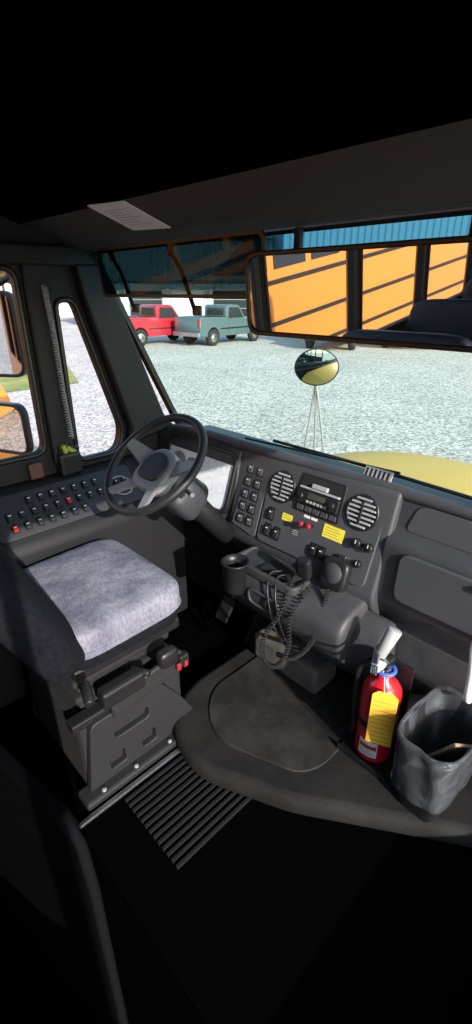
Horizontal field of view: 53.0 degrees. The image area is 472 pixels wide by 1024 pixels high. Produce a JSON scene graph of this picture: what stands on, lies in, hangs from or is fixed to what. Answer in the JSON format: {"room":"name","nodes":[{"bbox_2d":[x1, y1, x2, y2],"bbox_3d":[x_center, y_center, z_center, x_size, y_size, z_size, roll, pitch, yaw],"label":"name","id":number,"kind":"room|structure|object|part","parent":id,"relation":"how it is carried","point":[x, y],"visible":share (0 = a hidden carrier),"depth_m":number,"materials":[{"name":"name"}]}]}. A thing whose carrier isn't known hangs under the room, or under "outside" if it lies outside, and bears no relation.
{"room":"school bus interior","nodes":[
{"label":"school bus interior","id":0,"kind":"room"},
{"bbox_2d":[0,215,159,486],"bbox_3d":[-2.381,0.346,0.738,5.700,1.950,0.060,-22,33,-39],"label":"window frame","id":1,"kind":"structure","parent":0,"point":[61,280],"depth_m":1.97,"materials":[{"name":"black plastic"}]},
{"bbox_2d":[0,264,46,465],"bbox_3d":[-1.145,-0.454,1.636,0.904,0.744,0.024,-22,33,-39],"label":"window","id":2,"kind":"structure","parent":1,"relation":"in","point":[3,267],"depth_m":1.91,"materials":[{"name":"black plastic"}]},
{"bbox_2d":[19,265,73,464],"bbox_3d":[-0.767,-0.590,1.952,0.100,0.820,0.030,-22,33,-39],"label":"window pillar","id":3,"kind":"structure","parent":1,"relation":"attached to","point":[33,277],"depth_m":1.91,"materials":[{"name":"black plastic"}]},
{"bbox_2d":[0,241,95,266],"bbox_3d":[-1.048,-0.846,1.518,1.300,0.070,0.050,-22,33,-39],"label":"trim","id":4,"kind":"structure","parent":1,"relation":"attached to","point":[13,253],"depth_m":1.77,"materials":[{"name":"black plastic"}]},
{"bbox_2d":[41,285,73,438],"bbox_3d":[-0.727,-0.595,1.939,0.039,0.605,0.032,-22,33,-39],"label":"grab rail","id":5,"kind":"object","parent":1,"relation":"attached to","point":[47,303],"visible":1,"depth_m":1.91,"materials":[{"name":"grey plastic"}]},
{"bbox_2d":[53,296,123,461],"bbox_3d":[-0.640,-0.578,2.116,0.266,0.704,0.024,-22,33,-39],"label":"window","id":6,"kind":"structure","parent":1,"relation":"in","point":[63,299],"depth_m":2.06,"materials":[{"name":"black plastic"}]},
{"bbox_2d":[71,264,171,440],"bbox_3d":[-0.493,-0.699,2.171,0.429,0.767,0.060,-22,33,-39],"label":"windshield pillar","id":7,"kind":"structure","parent":1,"relation":"attached to","point":[139,404],"depth_m":2.10,"materials":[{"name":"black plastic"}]},
{"bbox_2d":[0,0,377,170],"bbox_3d":[-1.710,-0.131,-0.618,5.400,0.060,2.470,-22,33,-39],"label":"ceiling","id":8,"kind":"structure","parent":0,"point":[69,69],"depth_m":0.75,"materials":[{"name":"black"}]},
{"bbox_2d":[0,0,471,250],"bbox_3d":[0.078,-0.739,1.004,0.370,0.198,2.350,-22,33,-39],"label":"panel","id":9,"kind":"object","parent":8,"relation":"attached to","point":[365,113],"visible":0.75,"depth_m":0.87,"materials":[{"name":"grey plastic"}]},
{"bbox_2d":[87,201,170,230],"bbox_3d":[-0.312,-0.862,1.378,0.164,0.063,0.180,-22,33,-39],"label":"paper notice","id":10,"kind":"object","parent":9,"relation":"attached to","point":[124,213],"visible":1,"depth_m":1.37,"materials":[{"name":"white paper"}]},
{"bbox_2d":[94,229,266,315],"bbox_3d":[-0.211,-0.751,1.523,0.048,0.214,0.855,-22,33,-39],"label":"sun visor","id":11,"kind":"object","parent":9,"relation":"attached to","point":[212,266],"visible":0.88,"depth_m":1.46,"materials":[{"name":"plastic"}]},
{"bbox_3d":[-0.408,-0.833,1.720,0.099,0.172,0.021,15,29,29],"label":"arm","id":12,"kind":"part","parent":11,"relation":"part of","materials":[{"name":"black plastic"}]},
{"bbox_3d":[-0.165,-0.727,1.492,0.099,0.172,0.021,15,29,29],"label":"arm","id":13,"kind":"part","parent":11,"relation":"part of","materials":[{"name":"black plastic"}]},
{"bbox_2d":[245,216,471,352],"bbox_3d":[0.286,-0.510,1.056,0.074,0.251,0.692,-22,33,-39],"label":"mirror","id":14,"kind":"object","parent":9,"relation":"attached to","point":[413,293],"visible":1,"depth_m":1.03,"materials":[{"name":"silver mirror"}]},
{"bbox_2d":[183,519,270,622],"bbox_3d":[0.521,0.322,1.971,0.038,0.950,2.350,-22,33,-39],"label":"wall","id":15,"kind":"structure","parent":0,"point":[204,553],"depth_m":2.70,"materials":[{"name":"black"}]},
{"bbox_2d":[92,207,471,425],"bbox_3d":[0.357,-0.406,1.456,0.422,0.804,2.340,-22,33,-39],"label":"windshield","id":16,"kind":"object","parent":15,"relation":"attached to","point":[144,356],"visible":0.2,"depth_m":1.18,"materials":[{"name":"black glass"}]},
{"bbox_2d":[159,423,471,663],"bbox_3d":[0.427,0.201,1.814,0.209,0.742,2.330,-22,33,-39],"label":"dashboard","id":17,"kind":"object","parent":15,"relation":"attached to","point":[408,551],"visible":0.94,"depth_m":1.69,"materials":[{"name":"plastic"}]},
{"bbox_2d":[103,413,234,542],"bbox_3d":[-0.221,-0.050,1.787,0.531,0.596,0.425,-7,26,-14],"label":"steering wheel","id":18,"kind":"object","parent":17,"relation":"attached to","point":[173,482],"visible":1,"depth_m":1.73,"materials":[{"name":"black plastic"}]},
{"bbox_3d":[-0.171,-0.075,1.700,0.020,0.035,0.135,-8,26,-17],"label":"shift lever","id":19,"kind":"part","parent":18,"relation":"part of","materials":[{"name":"black plastic"}]},
{"bbox_2d":[232,465,263,535],"bbox_3d":[0.065,-0.070,2.045,0.106,0.314,0.148,-22,33,-39],"label":"switch panel","id":20,"kind":"object","parent":17,"relation":"attached to","point":[248,504],"depth_m":2.04,"materials":[{"name":"plastic"}]},
{"bbox_2d":[269,470,295,502],"bbox_3d":[0.189,-0.102,1.914,0.050,0.128,0.134,-22,33,-39],"label":"vent","id":21,"kind":"object","parent":17,"relation":"attached to","point":[282,483],"depth_m":1.91,"materials":[{"name":"black plastic"}]},
{"bbox_3d":[0.249,-0.065,1.826,0.024,0.029,0.026,-22,33,-39],"label":"radio knob","id":22,"kind":"part","parent":17,"relation":"part of","materials":[{"name":"black plastic"}]},
{"bbox_3d":[0.310,0.032,1.814,0.112,0.331,0.534,-22,33,-39],"label":"panel","id":23,"kind":"part","parent":17,"relation":"part of","materials":[{"name":"grey plastic"}]},
{"bbox_3d":[0.349,-0.022,1.732,0.024,0.029,0.026,-22,33,-39],"label":"radio knob","id":24,"kind":"part","parent":17,"relation":"part of","materials":[{"name":"black plastic"}]},
{"bbox_3d":[0.428,0.111,1.681,0.030,0.039,0.036,-22,33,-39],"label":"hvac knob","id":25,"kind":"part","parent":17,"relation":"part of","materials":[{"name":"black plastic"}]},
{"bbox_3d":[0.431,0.186,1.681,0.028,0.032,0.028,-22,33,-39],"label":"hvac knob","id":26,"kind":"part","parent":17,"relation":"part of","materials":[{"name":"black plastic"}]},
{"bbox_2d":[345,494,379,530],"bbox_3d":[0.446,0.002,1.672,0.050,0.128,0.134,-22,33,-39],"label":"vent","id":27,"kind":"object","parent":17,"relation":"attached to","point":[362,511],"depth_m":1.66,"materials":[{"name":"black plastic"}]},
{"bbox_3d":[0.463,0.127,1.649,0.029,0.036,0.032,-22,33,-39],"label":"hvac knob","id":28,"kind":"part","parent":17,"relation":"part of","materials":[{"name":"black plastic"}]},
{"bbox_2d":[363,465,393,481],"bbox_3d":[0.498,-0.131,1.658,0.022,0.038,0.110,-22,33,-39],"label":"vent","id":29,"kind":"object","parent":17,"relation":"attached to","point":[371,471],"visible":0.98,"depth_m":1.65,"materials":[{"name":"grey plastic"}]},
{"bbox_3d":[0.732,0.298,1.418,0.024,0.180,0.550,-22,33,-39],"label":"glovebox door","id":30,"kind":"part","parent":17,"relation":"part of","materials":[{"name":"grey plastic"}]},
{"bbox_2d":[463,642,471,703],"bbox_3d":[0.720,0.486,1.443,0.046,0.253,0.042,-22,33,-39],"label":"grab rail","id":31,"kind":"object","parent":17,"relation":"attached to","point":[467,697],"visible":1,"depth_m":1.44,"materials":[{"name":"white metal"}]},
{"bbox_2d":[0,577,471,1023],"bbox_3d":[-1.551,1.626,0.370,5.740,0.060,2.350,-22,33,-39],"label":"floor","id":32,"kind":"structure","parent":0,"point":[281,916],"depth_m":1.38,"materials":[{"name":"black rubber"}]},
{"bbox_2d":[0,454,187,707],"bbox_3d":[-0.828,0.300,2.126,1.310,0.860,0.260,-22,33,-39],"label":"console","id":33,"kind":"object","parent":32,"relation":"on","point":[49,516],"visible":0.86,"depth_m":2.05,"materials":[{"name":"black plastic"}]},
{"bbox_3d":[-0.900,0.026,1.883,0.028,0.029,0.034,-22,33,-39],"label":"rocker frame","id":34,"kind":"part","parent":33,"relation":"part of","materials":[{"name":"black plastic"}]},
{"bbox_3d":[-0.871,0.070,1.870,0.028,0.029,0.034,-22,33,-39],"label":"rocker frame","id":35,"kind":"part","parent":33,"relation":"part of","materials":[{"name":"red plastic"}]},
{"bbox_3d":[-0.865,0.011,1.914,0.028,0.029,0.034,-22,33,-39],"label":"rocker frame","id":36,"kind":"part","parent":33,"relation":"part of","materials":[{"name":"black plastic"}]},
{"bbox_3d":[-0.858,-0.048,1.959,0.028,0.029,0.034,-22,33,-39],"label":"rocker frame","id":37,"kind":"part","parent":33,"relation":"part of","materials":[{"name":"black plastic"}]},
{"bbox_3d":[-0.835,0.056,1.901,0.028,0.029,0.034,-22,33,-39],"label":"rocker frame","id":38,"kind":"part","parent":33,"relation":"part of","materials":[{"name":"black plastic"}]},
{"bbox_3d":[-0.829,-0.004,1.946,0.028,0.029,0.034,-22,33,-39],"label":"rocker frame","id":39,"kind":"part","parent":33,"relation":"part of","materials":[{"name":"black plastic"}]},
{"bbox_2d":[27,462,44,479],"bbox_3d":[-0.861,-0.177,2.037,0.060,0.070,0.026,-22,33,-39],"label":"wallet","id":40,"kind":"object","parent":33,"relation":"on","point":[35,469],"visible":1,"depth_m":2.03,"materials":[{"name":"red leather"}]},
{"bbox_3d":[-0.822,-0.063,1.990,0.028,0.029,0.034,-22,33,-39],"label":"rocker frame","id":41,"kind":"part","parent":33,"relation":"part of","materials":[{"name":"black plastic"}]},
{"bbox_3d":[-0.799,0.041,1.933,0.028,0.029,0.034,-22,33,-39],"label":"rocker frame","id":42,"kind":"part","parent":33,"relation":"part of","materials":[{"name":"black plastic"}]},
{"bbox_3d":[-0.793,-0.018,1.977,0.028,0.029,0.034,-22,33,-39],"label":"rocker frame","id":43,"kind":"part","parent":33,"relation":"part of","materials":[{"name":"black plastic"}]},
{"bbox_3d":[-0.786,-0.077,2.022,0.028,0.029,0.034,-22,33,-39],"label":"rocker frame","id":44,"kind":"part","parent":33,"relation":"part of","materials":[{"name":"black plastic"}]},
{"bbox_3d":[-0.763,0.026,1.964,0.028,0.029,0.034,-22,33,-39],"label":"rocker frame","id":45,"kind":"part","parent":33,"relation":"part of","materials":[{"name":"black plastic"}]},
{"bbox_3d":[-0.757,-0.033,2.009,0.028,0.029,0.034,-22,33,-39],"label":"rocker frame","id":46,"kind":"part","parent":33,"relation":"part of","materials":[{"name":"black plastic"}]},
{"bbox_3d":[-0.727,0.012,1.996,0.028,0.029,0.034,-22,33,-39],"label":"rocker frame","id":47,"kind":"part","parent":33,"relation":"part of","materials":[{"name":"black plastic"}]},
{"bbox_3d":[-0.721,-0.048,2.040,0.028,0.029,0.034,-22,33,-39],"label":"rocker frame","id":48,"kind":"part","parent":33,"relation":"part of","materials":[{"name":"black plastic"}]},
{"bbox_2d":[57,442,82,475],"bbox_3d":[-0.745,-0.242,2.108,0.105,0.147,0.060,-22,33,-39],"label":"pouch","id":49,"kind":"object","parent":33,"relation":"on","point":[69,461],"visible":1,"depth_m":2.09,"materials":[{"name":"black plastic"}]},
{"bbox_3d":[-0.714,-0.107,2.084,0.028,0.029,0.034,-22,33,-39],"label":"rocker frame","id":50,"kind":"part","parent":33,"relation":"part of","materials":[{"name":"black plastic"}]},
{"bbox_3d":[-0.691,-0.003,2.027,0.028,0.029,0.034,-22,33,-39],"label":"rocker frame","id":51,"kind":"part","parent":33,"relation":"part of","materials":[{"name":"black plastic"}]},
{"bbox_2d":[0,539,192,810],"bbox_3d":[-0.574,0.418,1.683,0.709,1.020,0.688,-22,33,-39],"label":"seat","id":52,"kind":"object","parent":32,"relation":"on","point":[89,623],"visible":0.98,"depth_m":1.61,"materials":[{"name":"fabric"}]},
{"bbox_3d":[-0.733,0.240,1.478,0.326,0.524,0.572,-22,33,-39],"label":"backrest","id":53,"kind":"part","parent":52,"relation":"part of","materials":[{"name":"fabric"}]},
{"bbox_3d":[-0.445,0.544,1.413,0.032,0.050,0.080,-13,28,-25],"label":"height handle","id":54,"kind":"part","parent":52,"relation":"part of","materials":[{"name":"black plastic"}]},
{"bbox_3d":[-0.374,0.631,1.675,0.460,0.035,0.050,-22,33,-39],"label":"rail","id":55,"kind":"part","parent":52,"relation":"part of","materials":[{"name":"black plastic"}]},
{"bbox_2d":[23,539,179,659],"bbox_3d":[-0.523,0.289,1.748,0.470,0.146,0.540,-22,33,-39],"label":"cushion","id":56,"kind":"object","parent":52,"relation":"on","point":[109,598],"depth_m":1.64,"materials":[{"name":"fabric"}]},
{"bbox_3d":[-0.513,0.716,1.873,0.420,0.300,0.440,-22,33,-39],"label":"plate","id":57,"kind":"part","parent":52,"relation":"part of","materials":[{"name":"black plastic"}]},
{"bbox_2d":[78,609,176,670],"bbox_3d":[-0.526,0.358,1.777,0.450,0.070,0.520,-22,33,-39],"label":"cushion","id":58,"kind":"object","parent":52,"relation":"on","point":[94,660],"depth_m":1.59,"materials":[{"name":"fabric"}]},
{"bbox_3d":[-0.322,0.536,1.595,0.067,0.024,0.024,8,26,18],"label":"air lever","id":59,"kind":"part","parent":52,"relation":"part of","materials":[{"name":"black plastic"}]},
{"bbox_3d":[-0.233,0.492,1.607,0.080,0.070,0.045,-22,33,-39],"label":"lever knob","id":60,"kind":"part","parent":52,"relation":"part of","materials":[{"name":"black plastic"}]},
{"bbox_2d":[176,663,181,670],"bbox_3d":[-0.204,0.553,1.690,0.018,0.030,0.012,-22,33,-39],"label":"switch","id":61,"kind":"object","parent":52,"relation":"attached to","point":[178,665],"depth_m":1.68,"materials":[{"name":"red plastic"}]},
{"bbox_2d":[0,842,203,1023],"bbox_3d":[-1.266,1.622,0.297,3.000,0.008,0.930,-22,33,-39],"label":"mat","id":62,"kind":"object","parent":32,"relation":"on","point":[30,993],"visible":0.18,"depth_m":1.21,"materials":[{"name":"black rubber"}]},
{"bbox_2d":[0,743,128,1023],"bbox_3d":[-0.821,0.676,1.268,1.498,0.878,0.024,17,30,32],"label":"barrier","id":63,"kind":"object","parent":62,"relation":"on","point":[50,891],"visible":1,"depth_m":0.86,"materials":[{"name":"black plastic"}]},
{"bbox_3d":[-0.821,0.677,1.268,1.498,0.877,0.018,17,30,32],"label":"barrier rail","id":64,"kind":"part","parent":63,"relation":"part of","materials":[{"name":"black metal"}]},
{"bbox_2d":[78,748,179,828],"bbox_3d":[-0.395,0.984,1.657,0.700,0.014,0.018,-22,33,-39],"label":"trim","id":65,"kind":"structure","parent":32,"relation":"on","point":[100,810],"depth_m":1.66,"materials":[{"name":"silver metal"}]},
{"bbox_2d":[125,755,250,869],"bbox_3d":[-0.141,0.985,1.660,0.390,0.012,0.300,-22,33,-39],"label":"floor grate","id":66,"kind":"object","parent":32,"relation":"on","point":[226,800],"visible":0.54,"depth_m":1.61,"materials":[{"name":"black rubber"}]},
{"bbox_2d":[173,645,471,847],"bbox_3d":[0.428,0.931,1.688,0.805,0.085,1.440,-22,33,-39],"label":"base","id":67,"kind":"object","parent":32,"relation":"on","point":[341,789],"visible":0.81,"depth_m":1.61,"materials":[{"name":"rubber"}]},
{"bbox_2d":[209,656,361,771],"bbox_3d":[0.212,0.773,1.921,0.630,0.008,0.540,-22,33,-39],"label":"floor mat","id":68,"kind":"object","parent":67,"relation":"on","point":[258,711],"visible":0.77,"depth_m":1.85,"materials":[{"name":"rubber"}]},
{"bbox_2d":[234,546,471,781],"bbox_3d":[0.597,0.610,1.656,0.394,0.522,1.560,-22,33,-39],"label":"console","id":69,"kind":"object","parent":67,"relation":"on","point":[345,631],"depth_m":1.72,"materials":[{"name":"plastic"}]},
{"bbox_2d":[221,553,249,595],"bbox_3d":[-0.003,0.258,1.919,0.116,0.140,0.116,-22,33,-39],"label":"cup holder","id":70,"kind":"object","parent":69,"relation":"attached to","point":[235,578],"visible":1,"depth_m":1.89,"materials":[{"name":"black plastic"}]},
{"bbox_2d":[237,546,315,595],"bbox_3d":[0.149,0.231,1.911,0.155,0.035,0.345,-22,33,-39],"label":"tray","id":71,"kind":"object","parent":69,"relation":"on","point":[264,568],"depth_m":1.87,"materials":[{"name":"black plastic"}]},
{"bbox_2d":[234,549,368,663],"bbox_3d":[0.229,0.379,1.909,0.208,0.296,0.580,-22,33,-39],"label":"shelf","id":72,"kind":"object","parent":69,"relation":"attached to","point":[335,627],"depth_m":1.77,"materials":[{"name":"plastic"}]},
{"bbox_2d":[260,554,351,668],"bbox_3d":[0.254,0.383,1.784,0.316,0.465,0.169,7,26,14],"label":"handset","id":73,"kind":"object","parent":69,"relation":"attached to","point":[335,575],"visible":0.92,"depth_m":1.73,"materials":[{"name":"black plastic"}]},
{"bbox_3d":[0.192,0.411,1.799,0.182,0.401,0.117,-10,27,-21],"label":"coiled cord","id":74,"kind":"part","parent":73,"relation":"part of","materials":[{"name":"black plastic"}]},
{"bbox_3d":[0.248,0.436,1.756,0.189,0.326,0.084,2,25,3],"label":"coiled cord","id":75,"kind":"part","parent":73,"relation":"part of","materials":[{"name":"black plastic"}]},
{"bbox_2d":[323,563,341,583],"bbox_3d":[0.354,0.221,1.707,0.047,0.082,0.080,-22,33,-39],"label":"speaker grille","id":76,"kind":"object","parent":73,"relation":"attached to","point":[332,572],"depth_m":1.70,"materials":[{"name":"plastic"}]},
{"bbox_2d":[349,625,401,762],"bbox_3d":[0.489,0.624,1.579,0.147,0.534,0.182,-2,25,-5],"label":"fire extinguisher","id":77,"kind":"object","parent":69,"relation":"on","point":[374,730],"visible":1,"depth_m":1.55,"materials":[{"name":"red paint"}]},
{"bbox_3d":[0.451,0.485,1.527,0.022,0.026,0.098,10,27,21],"label":"lever","id":78,"kind":"part","parent":77,"relation":"part of","materials":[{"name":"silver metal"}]},
{"bbox_3d":[0.451,0.458,1.514,0.022,0.025,0.119,10,27,21],"label":"lever","id":79,"kind":"part","parent":77,"relation":"part of","materials":[{"name":"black metal"}]},
{"bbox_3d":[0.496,0.702,1.646,0.182,0.364,0.190,-22,33,-39],"label":"extinguisher bracket","id":80,"kind":"part","parent":69,"relation":"part of","materials":[{"name":"metal"}]},
{"bbox_3d":[0.557,0.675,1.699,0.012,0.360,0.120,-22,33,-39],"label":"plate","id":81,"kind":"part","parent":69,"relation":"part of","materials":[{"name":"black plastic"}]},
{"bbox_3d":[0.748,0.640,1.709,0.128,0.405,1.400,-22,33,-39],"label":"kick panel","id":82,"kind":"part","parent":69,"relation":"part of","materials":[{"name":"plastic"}]},
{"bbox_2d":[397,690,471,822],"bbox_3d":[0.638,0.787,1.502,0.315,0.330,0.214,-22,33,-39],"label":"trash can","id":83,"kind":"object","parent":67,"relation":"on","point":[435,753],"visible":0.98,"depth_m":1.49,"materials":[{"name":"black plastic"}]},
{"bbox_2d":[245,437,471,499],"bbox_3d":[0.489,-0.169,1.823,0.087,0.049,1.201,-22,33,-39],"label":"windshield wiper","id":84,"kind":"object","parent":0,"point":[295,447],"depth_m":1.85,"materials":[{"name":"black rubber"}]},
{"label":"outside","id":85,"kind":"structure","parent":0,"visible":0},
{"bbox_2d":[6,316,471,463],"bbox_3d":[-6.700,-6.705,20.412,240.000,0.001,240.000,-22,33,-39],"label":"gravel ground","id":86,"kind":"structure","parent":85,"point":[391,398],"depth_m":12.91,"materials":[{"name":"grey gravel"}]},
{"bbox_2d":[0,271,10,290],"bbox_3d":[-31.667,-32.816,64.234,7.802,10.291,6.016,-22,33,-39],"label":"tree","id":87,"kind":"object","parent":86,"relation":"on","point":[2,273],"visible":0.04,"depth_m":62.75,"materials":[{"name":"brown plant"}]},
{"bbox_3d":[-30.868,-32.876,62.884,3.140,3.382,3.186,5,25,10],"label":"crown","id":88,"kind":"part","parent":87,"relation":"part of","materials":[{"name":"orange plant"}]},
{"bbox_2d":[0,385,16,458],"bbox_3d":[-7.893,0.485,1.326,13.870,3.100,2.440,-22,33,-39],"label":"bus","id":89,"kind":"object","parent":86,"relation":"on","point":[4,397],"visible":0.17,"depth_m":5.04,"materials":[{"name":"orange"}]},
{"bbox_2d":[0,366,78,391],"bbox_3d":[-35.303,-5.880,11.794,51.471,5.750,40.000,-22,33,-39],"label":"grass bank","id":90,"kind":"object","parent":86,"relation":"on","point":[9,384],"visible":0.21,"depth_m":14.47,"materials":[{"name":"green plant"}]},
{"bbox_2d":[129,304,197,344],"bbox_3d":[-4.279,-10.085,25.389,5.400,1.920,1.964,-21,33,-38],"label":"pickup truck","id":91,"kind":"object","parent":86,"relation":"on","point":[153,319],"visible":0.41,"depth_m":24.49,"materials":[{"name":"red metal"}]},
{"bbox_3d":[-4.628,-10.536,24.820,0.062,0.341,1.200,-21,33,-38],"label":"glass","id":92,"kind":"part","parent":91,"relation":"part of","materials":[{"name":"grey"}]},
{"bbox_3d":[-3.601,-9.666,24.846,2.300,0.060,0.015,-21,33,-38],"label":"molding","id":93,"kind":"part","parent":91,"relation":"part of","materials":[{"name":"black plastic"}]},
{"bbox_3d":[-3.549,-10.441,24.757,1.164,0.499,0.015,-21,33,-38],"label":"glass","id":94,"kind":"part","parent":91,"relation":"part of","materials":[{"name":"grey"}]},
{"bbox_2d":[59,235,273,315],"bbox_3d":[-10.000,-28.741,58.262,28.800,7.950,14.900,0,25,0],"label":"warehouse","id":95,"kind":"structure","parent":86,"relation":"on","point":[64,308],"depth_m":53.15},
{"bbox_3d":[-18.000,-24.005,52.780,4.000,4.000,0.080,0,25,0],"label":"door","id":96,"kind":"part","parent":95,"relation":"part of","materials":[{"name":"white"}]},
{"bbox_2d":[120,297,246,316],"bbox_3d":[-5.000,-19.185,42.858,16.800,3.650,10.900,0,25,0],"label":"white workshop","id":97,"kind":"structure","parent":86,"relation":"on","point":[182,306],"depth_m":38.38,"materials":[{"name":"white"}]},
{"bbox_3d":[-7.300,-16.609,38.575,2.600,2.600,0.080,0,25,0],"label":"door","id":98,"kind":"part","parent":97,"relation":"part of","materials":[{"name":"grey"}]},
{"bbox_3d":[-7.300,-16.671,38.568,2.840,2.720,0.060,0,25,0],"label":"door frame","id":99,"kind":"part","parent":97,"relation":"part of","materials":[{"name":"grey plastic"}]},
{"bbox_3d":[-3.900,-16.609,38.575,2.600,2.600,0.080,0,25,0],"label":"door","id":100,"kind":"part","parent":97,"relation":"part of","materials":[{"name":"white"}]},
{"bbox_3d":[-3.900,-16.671,38.568,2.840,2.720,0.060,0,25,0],"label":"door frame","id":101,"kind":"part","parent":97,"relation":"part of","materials":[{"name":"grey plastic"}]},
{"bbox_3d":[-0.200,-16.609,38.575,3.200,2.600,0.080,0,25,0],"label":"door","id":102,"kind":"part","parent":97,"relation":"part of","materials":[{"name":"grey"}]},
{"bbox_2d":[173,304,258,345],"bbox_3d":[-0.776,-10.210,25.659,1.964,1.920,5.400,20,32,37],"label":"pickup truck","id":103,"kind":"object","parent":86,"relation":"on","point":[228,320],"visible":0.91,"depth_m":24.49,"materials":[{"name":"painted metal"},{"name":"glass"},{"name":"rubber"}]},
{"bbox_3d":[-1.091,-10.647,25.059,1.200,0.341,0.062,20,32,37],"label":"glass","id":104,"kind":"part","parent":103,"relation":"part of","materials":[{"name":"grey glass"}]},
{"bbox_3d":[-0.034,-9.822,25.180,0.015,0.060,2.300,20,32,37],"label":"molding","id":105,"kind":"part","parent":103,"relation":"part of","materials":[{"name":"black plastic"}]},
{"bbox_3d":[-0.007,-10.598,25.095,0.015,0.499,1.164,20,32,37],"label":"glass","id":106,"kind":"part","parent":103,"relation":"part of","materials":[{"name":"grey"}]},
{"bbox_2d":[304,339,356,349],"bbox_3d":[6.306,-11.099,26.167,2.440,3.100,10.870,10,27,20],"label":"bus","id":107,"kind":"object","parent":86,"relation":"on","point":[309,343],"visible":0.09,"depth_m":22.80,"materials":[{"name":"black rubber"}]},
{"bbox_2d":[203,425,471,505],"bbox_3d":[1.056,0.537,2.641,1.410,1.895,2.240,-22,33,-39],"label":"hood","id":108,"kind":"object","parent":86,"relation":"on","point":[454,475],"visible":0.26,"depth_m":2.06,"materials":[{"name":"yellow painted metal"}]},
{"bbox_2d":[294,348,338,452],"bbox_3d":[0.446,-0.520,2.746,0.244,0.823,0.070,5,26,11],"label":"mirror","id":109,"kind":"object","parent":108,"relation":"on","point":[315,367],"visible":0.95,"depth_m":2.61,"materials":[{"name":"silver metal"}]},
{"bbox_3d":[0.443,-0.794,2.601,0.234,0.194,0.034,4,25,9],"label":"convex glass","id":110,"kind":"part","parent":109,"relation":"part of","materials":[{"name":"silver metal"}]},
{"bbox_2d":[273,215,471,249],"bbox_3d":[22.000,-25.421,48.777,36.800,9.950,18.901,0,25,0],"label":"warehouse","id":111,"kind":"structure","parent":86,"relation":"on","point":[459,225],"depth_m":39.83,"materials":[{"name":"blue metal"}]},
{"bbox_3d":[0.021,0.363,2.369,0.194,0.194,0.024,-22,33,-39],"label":"arm","id":112,"kind":"object","parent":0,"visible":0},
{"bbox_2d":[215,595,235,622],"bbox_3d":[-0.051,0.483,2.349,0.079,0.105,0.075,-22,33,-39],"label":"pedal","id":113,"kind":"object","parent":112,"relation":"attached to","point":[226,607],"visible":1,"depth_m":2.34,"materials":[{"name":"black plastic"}]},
{"bbox_3d":[0.173,0.430,2.226,0.194,0.194,0.024,-22,33,-39],"label":"arm","id":114,"kind":"object","parent":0,"visible":0},
{"bbox_2d":[245,612,269,647],"bbox_3d":[0.102,0.550,2.205,0.102,0.138,0.075,-22,33,-39],"label":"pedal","id":115,"kind":"object","parent":114,"relation":"attached to","point":[260,621],"visible":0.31,"depth_m":2.20,"materials":[{"name":"black plastic"}]},
{"bbox_3d":[-1.562,0.801,-0.026,5.850,2.670,2.500,-22,33,-39],"label":"bus","id":116,"kind":"object","parent":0,"visible":0},
{"bbox_2d":[0,275,26,377],"bbox_3d":[-0.959,-0.836,2.115,0.514,0.456,0.080,6,26,12],"label":"mirror","id":117,"kind":"object","parent":116,"relation":"attached to","point":[12,362],"visible":0.75,"depth_m":2.14,"materials":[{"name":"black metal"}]},
{"bbox_3d":[-0.888,-1.001,2.028,0.374,0.083,0.052,9,26,18],"label":"mount arm","id":118,"kind":"part","parent":117,"relation":"part of","materials":[{"name":"black plastic"}]},
{"bbox_2d":[0,401,33,454],"bbox_3d":[-0.970,-0.378,2.286,0.517,0.296,0.099,3,25,6],"label":"mirror","id":119,"kind":"object","parent":116,"relation":"attached to","point":[16,437],"visible":0.89,"depth_m":2.26,"materials":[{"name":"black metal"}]}
]}

